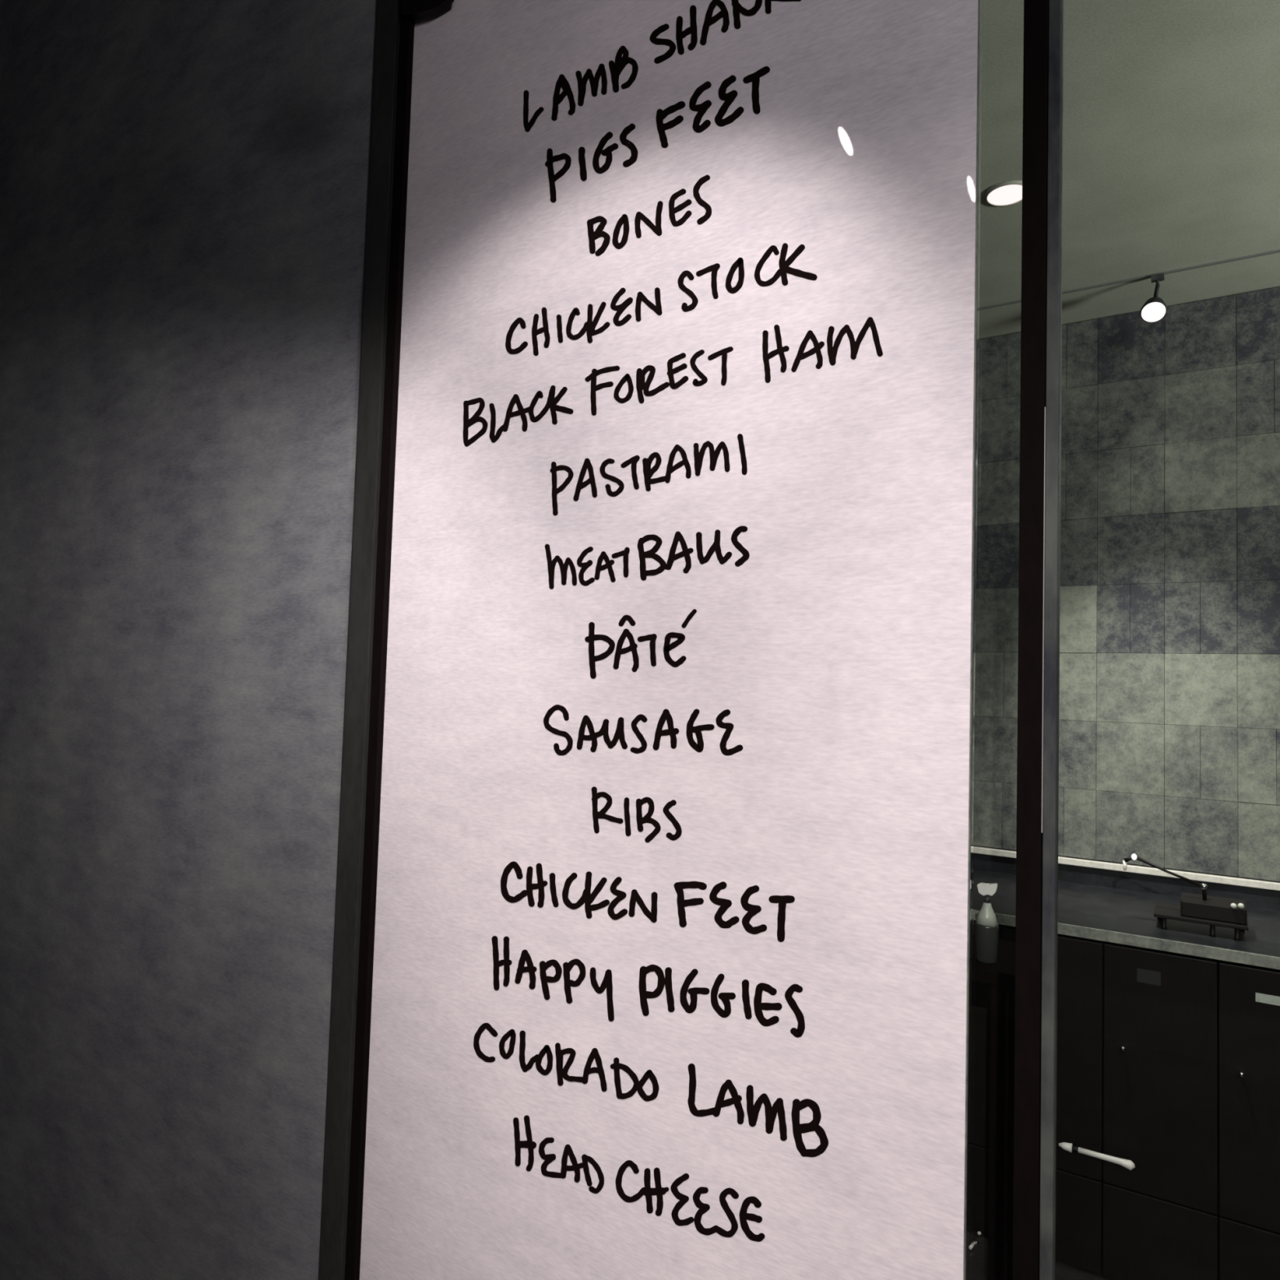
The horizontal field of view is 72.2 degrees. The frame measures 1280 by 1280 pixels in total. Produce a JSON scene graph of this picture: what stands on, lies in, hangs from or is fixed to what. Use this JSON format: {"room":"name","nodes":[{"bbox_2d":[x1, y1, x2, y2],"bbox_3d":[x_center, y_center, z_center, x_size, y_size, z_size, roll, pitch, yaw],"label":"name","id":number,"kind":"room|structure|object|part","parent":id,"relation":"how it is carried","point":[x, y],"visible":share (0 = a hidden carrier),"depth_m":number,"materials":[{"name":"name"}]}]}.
{"room":"butcher shop","nodes":[
{"label":"butcher shop","id":0,"kind":"room"},
{"bbox_2d":[0,0,377,1279],"bbox_3d":[-1.195,-0.134,2.104,1.727,3.600,0.128,0,-3,32],"label":"wall","id":1,"kind":"structure","parent":0,"point":[184,184],"depth_m":1.91,"materials":[{"name":"paint"}]},
{"bbox_2d":[318,0,414,1279],"bbox_3d":[-0.477,-0.139,1.563,0.106,3.600,0.032,0,-3,32],"label":"trim","id":2,"kind":"structure","parent":1,"relation":"attached to","point":[345,1126],"depth_m":1.54,"materials":[{"name":"black metal"}]},
{"bbox_2d":[970,286,1279,908],"bbox_3d":[2.207,0.378,2.309,4.750,2.800,0.163,0,-3,32],"label":"wall","id":3,"kind":"structure","parent":0,"point":[1169,708],"depth_m":2.66,"materials":[{"name":"grey tile"}]},
{"bbox_2d":[966,920,1003,1235],"bbox_3d":[0.985,1.178,2.595,0.238,0.818,0.558,0,-3,32],"label":"base cabinet","id":4,"kind":"object","parent":3,"relation":"attached to","point":[980,992],"visible":0.08,"depth_m":2.33,"materials":[{"name":"black laminate"}]},
{"bbox_3d":[0.843,1.457,2.372,0.238,0.221,0.022,0,-3,32],"label":"drawer","id":5,"kind":"part","parent":4,"relation":"part of","materials":[{"name":"black laminate"}]},
{"bbox_3d":[0.855,1.053,2.391,0.238,0.580,0.022,0,-3,32],"label":"door","id":6,"kind":"part","parent":4,"relation":"part of","materials":[{"name":"black laminate"}]},
{"bbox_2d":[965,1228,1115,1279],"bbox_3d":[1.921,1.663,1.800,4.490,0.168,0.720,0,-3,32],"label":"trim","id":7,"kind":"structure","parent":3,"relation":"attached to","point":[978,1255],"depth_m":2.19,"materials":[{"name":"black"}]},
{"bbox_2d":[968,1240,978,1249],"bbox_3d":[0.862,1.564,2.267,0.013,0.013,0.042,-1,-4,41],"label":"metal clip","id":8,"kind":"object","parent":7,"relation":"on","point":[974,1242],"visible":1,"depth_m":2.27,"materials":[{"name":"metal"}]},
{"bbox_3d":[0.858,1.562,2.265,0.008,0.008,0.033,-1,-4,41],"label":"rod","id":9,"kind":"part","parent":8,"relation":"part of","materials":[{"name":"white metal"}]},
{"bbox_2d":[1001,924,1134,1274],"bbox_3d":[1.212,1.177,2.436,0.312,0.818,0.583,0,-3,32],"label":"base cabinet","id":10,"kind":"object","parent":3,"relation":"attached to","point":[1080,961],"depth_m":2.21,"materials":[{"name":"black laminate"}]},
{"bbox_3d":[1.046,1.457,2.243,0.238,0.221,0.022,0,-3,32],"label":"drawer","id":11,"kind":"part","parent":10,"relation":"part of","materials":[{"name":"black laminate"}]},
{"bbox_3d":[1.126,1.266,2.165,0.167,0.024,0.046,0,-3,32],"label":"bar handle","id":12,"kind":"part","parent":10,"relation":"part of","materials":[{"name":"silver metal"}]},
{"bbox_2d":[970,853,1279,909],"bbox_3d":[2.178,0.727,2.215,4.500,0.054,0.016,0,-3,32],"label":"backsplash","id":13,"kind":"structure","parent":3,"relation":"attached to","point":[1252,896],"depth_m":2.63,"materials":[{"name":"stone"}]},
{"bbox_2d":[970,845,1279,890],"bbox_3d":[2.176,0.690,2.212,4.500,0.019,0.028,0,-3,32],"label":"trim","id":14,"kind":"structure","parent":3,"relation":"attached to","point":[1242,882],"depth_m":2.62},
{"bbox_2d":[1102,941,1217,1279],"bbox_3d":[1.391,1.178,2.337,0.238,0.818,0.558,0,-3,32],"label":"base cabinet","id":15,"kind":"object","parent":3,"relation":"attached to","point":[1160,1215],"visible":0.97,"depth_m":2.12,"materials":[{"name":"black laminate"}]},
{"bbox_3d":[1.188,1.003,2.159,0.010,0.010,0.020,0,-3,32],"label":"knob","id":16,"kind":"part","parent":15,"relation":"part of","materials":[{"name":"silver metal"}]},
{"bbox_3d":[1.249,1.456,2.114,0.238,0.221,0.022,0,-3,32],"label":"drawer","id":17,"kind":"part","parent":15,"relation":"part of","materials":[{"name":"black laminate"}]},
{"bbox_2d":[1217,960,1279,1279],"bbox_3d":[1.594,1.177,2.208,0.238,0.818,0.558,0,-3,32],"label":"base cabinet","id":18,"kind":"object","parent":3,"relation":"attached to","point":[1248,996],"visible":0.98,"depth_m":2.02,"materials":[{"name":"black laminate"}]},
{"bbox_3d":[1.391,1.003,2.030,0.010,0.010,0.020,0,-3,32],"label":"knob","id":19,"kind":"part","parent":18,"relation":"part of","materials":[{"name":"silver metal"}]},
{"bbox_3d":[1.452,1.456,1.985,0.238,0.221,0.022,0,-3,32],"label":"drawer","id":20,"kind":"part","parent":18,"relation":"part of","materials":[{"name":"black laminate"}]},
{"bbox_3d":[0.376,1.179,2.982,0.238,0.818,0.558,0,-3,32],"label":"base cabinet","id":21,"kind":"object","parent":3,"relation":"attached to","visible":0},
{"bbox_2d":[969,868,1279,969],"bbox_3d":[2.025,0.752,1.965,4.490,0.030,0.566,0,-3,32],"label":"countertop","id":22,"kind":"structure","parent":21,"relation":"on","point":[1125,917],"depth_m":2.27,"materials":[{"name":"stone"}]},
{"bbox_2d":[1153,892,1248,941],"bbox_3d":[1.416,0.686,2.220,0.197,0.091,0.144,0,-3,32],"label":"rack","id":23,"kind":"object","parent":22,"relation":"on","point":[1215,911],"visible":1,"depth_m":2.17,"materials":[{"name":"black metal"}]},
{"bbox_2d":[1123,853,1207,900],"bbox_3d":[1.343,0.604,2.249,0.186,0.096,0.017,0,-3,32],"label":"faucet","id":24,"kind":"object","parent":23,"relation":"on","point":[1203,886],"visible":1,"depth_m":2.25,"materials":[{"name":"black metal"}]},
{"bbox_3d":[1.286,0.565,2.285,0.013,0.016,0.013,0,-3,32],"label":"bulb","id":25,"kind":"part","parent":24,"relation":"part of","materials":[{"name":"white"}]},
{"bbox_3d":[1.352,0.592,2.246,0.155,0.062,0.009,0,-3,32],"label":"arm","id":26,"kind":"part","parent":24,"relation":"part of","materials":[{"name":"black metal"}]},
{"bbox_3d":[1.416,0.635,2.202,0.011,0.034,0.009,0,-3,32],"label":"post","id":27,"kind":"part","parent":24,"relation":"part of","materials":[{"name":"black metal"}]},
{"bbox_2d":[1153,902,1248,930],"bbox_3d":[1.417,0.698,2.221,0.197,0.010,0.140,0,-3,32],"label":"tray","id":28,"kind":"object","parent":23,"relation":"on","point":[1164,911],"depth_m":2.17,"materials":[{"name":"black metal"}]},
{"bbox_3d":[1.440,0.645,2.130,0.013,0.013,0.012,0,-3,32],"label":"knob","id":29,"kind":"part","parent":23,"relation":"part of","materials":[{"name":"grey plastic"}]},
{"bbox_3d":[1.453,0.643,2.122,0.013,0.013,0.012,0,-3,32],"label":"knob","id":30,"kind":"part","parent":23,"relation":"part of","materials":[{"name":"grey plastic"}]},
{"bbox_2d":[976,0,1279,340],"bbox_3d":[1.737,-1.124,1.571,4.750,0.100,2.160,0,-3,32],"label":"ceiling","id":31,"kind":"structure","parent":0,"point":[1171,108],"depth_m":1.93,"materials":[{"name":"paint"}]},
{"bbox_2d":[982,180,1022,207],"bbox_3d":[0.884,-1.071,2.110,0.110,0.005,0.110,0,-3,32],"label":"recessed light","id":32,"kind":"object","parent":31,"relation":"in","point":[1006,193],"visible":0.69,"depth_m":2.11,"materials":[{"name":"white"}]},
{"bbox_2d":[977,249,1279,310],"bbox_3d":[2.073,-1.036,2.099,4.350,0.005,0.008,0,-3,32],"label":"track rail","id":33,"kind":"object","parent":31,"relation":"attached to","point":[1275,251],"visible":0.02,"depth_m":2.49,"materials":[{"name":"metal"}]},
{"bbox_2d":[1139,273,1167,322],"bbox_3d":[1.460,-0.969,2.496,0.067,0.123,0.070,0,-3,32],"label":"lamp","id":34,"kind":"object","parent":33,"relation":"hanging from","point":[1154,309],"visible":1,"depth_m":2.48,"materials":[{"name":"white"}]},
{"bbox_3d":[1.454,-0.928,2.485,0.060,0.039,0.047,0,-3,32],"label":"lamp glass","id":35,"kind":"part","parent":34,"relation":"part of","materials":[{"name":"white glass"}]},
{"bbox_3d":[1.464,-0.989,2.494,0.014,0.081,0.033,1,-3,5],"label":"lamp stem","id":36,"kind":"part","parent":34,"relation":"part of","materials":[{"name":"metal"}]},
{"bbox_3d":[0.046,1.666,0.256,6.200,0.100,5.870,0,-3,32],"label":"floor","id":37,"kind":"structure","parent":0,"visible":0},
{"bbox_2d":[359,0,980,1279],"bbox_3d":[-0.041,-0.139,1.271,0.996,3.598,0.033,0,-3,32],"label":"menu board","id":38,"kind":"object","parent":37,"relation":"on","point":[671,963],"depth_m":1.21,"materials":[{"name":"paper"}]},
{"bbox_3d":[-0.370,-1.157,1.544,0.150,0.126,0.025,0,-3,32],"label":"wall bracket","id":39,"kind":"part","parent":38,"relation":"part of","materials":[{"name":"black metal"}]},
{"bbox_2d":[1012,0,1063,1279],"bbox_3d":[0.439,0.261,0.969,0.038,2.800,0.037,0,-3,32],"label":"trim","id":40,"kind":"structure","parent":37,"relation":"on","point":[1034,1167],"depth_m":0.97,"materials":[{"name":"black metal"}]},
{"bbox_3d":[0.375,1.201,2.137,1.040,1.032,0.260,0,-3,32],"label":"console table","id":41,"kind":"object","parent":37,"relation":"on","visible":0},
{"bbox_2d":[969,880,973,959],"bbox_3d":[0.695,0.599,1.891,0.046,0.166,0.046,0,-3,32],"label":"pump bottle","id":42,"kind":"object","parent":41,"relation":"on","point":[971,880],"visible":0.08,"depth_m":1.87,"materials":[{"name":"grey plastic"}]},
{"bbox_2d":[974,882,998,964],"bbox_3d":[0.737,0.599,1.865,0.046,0.166,0.046,0,-3,32],"label":"pump bottle","id":43,"kind":"object","parent":41,"relation":"on","point":[986,946],"visible":1,"depth_m":1.85,"materials":[{"name":"grey plastic"}]},
{"bbox_3d":[1.801,-1.537,0.240,3.216,0.800,0.058,0,-3,32],"label":"wall header","id":44,"kind":"structure","parent":0,"visible":0},
{"bbox_2d":[966,0,982,1279],"bbox_3d":[0.403,0.261,0.992,0.053,2.800,0.008,0,-3,32],"label":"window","id":45,"kind":"structure","parent":44,"relation":"in","point":[981,0],"depth_m":1.02,"materials":[{"name":"clear glass"}]}
]}

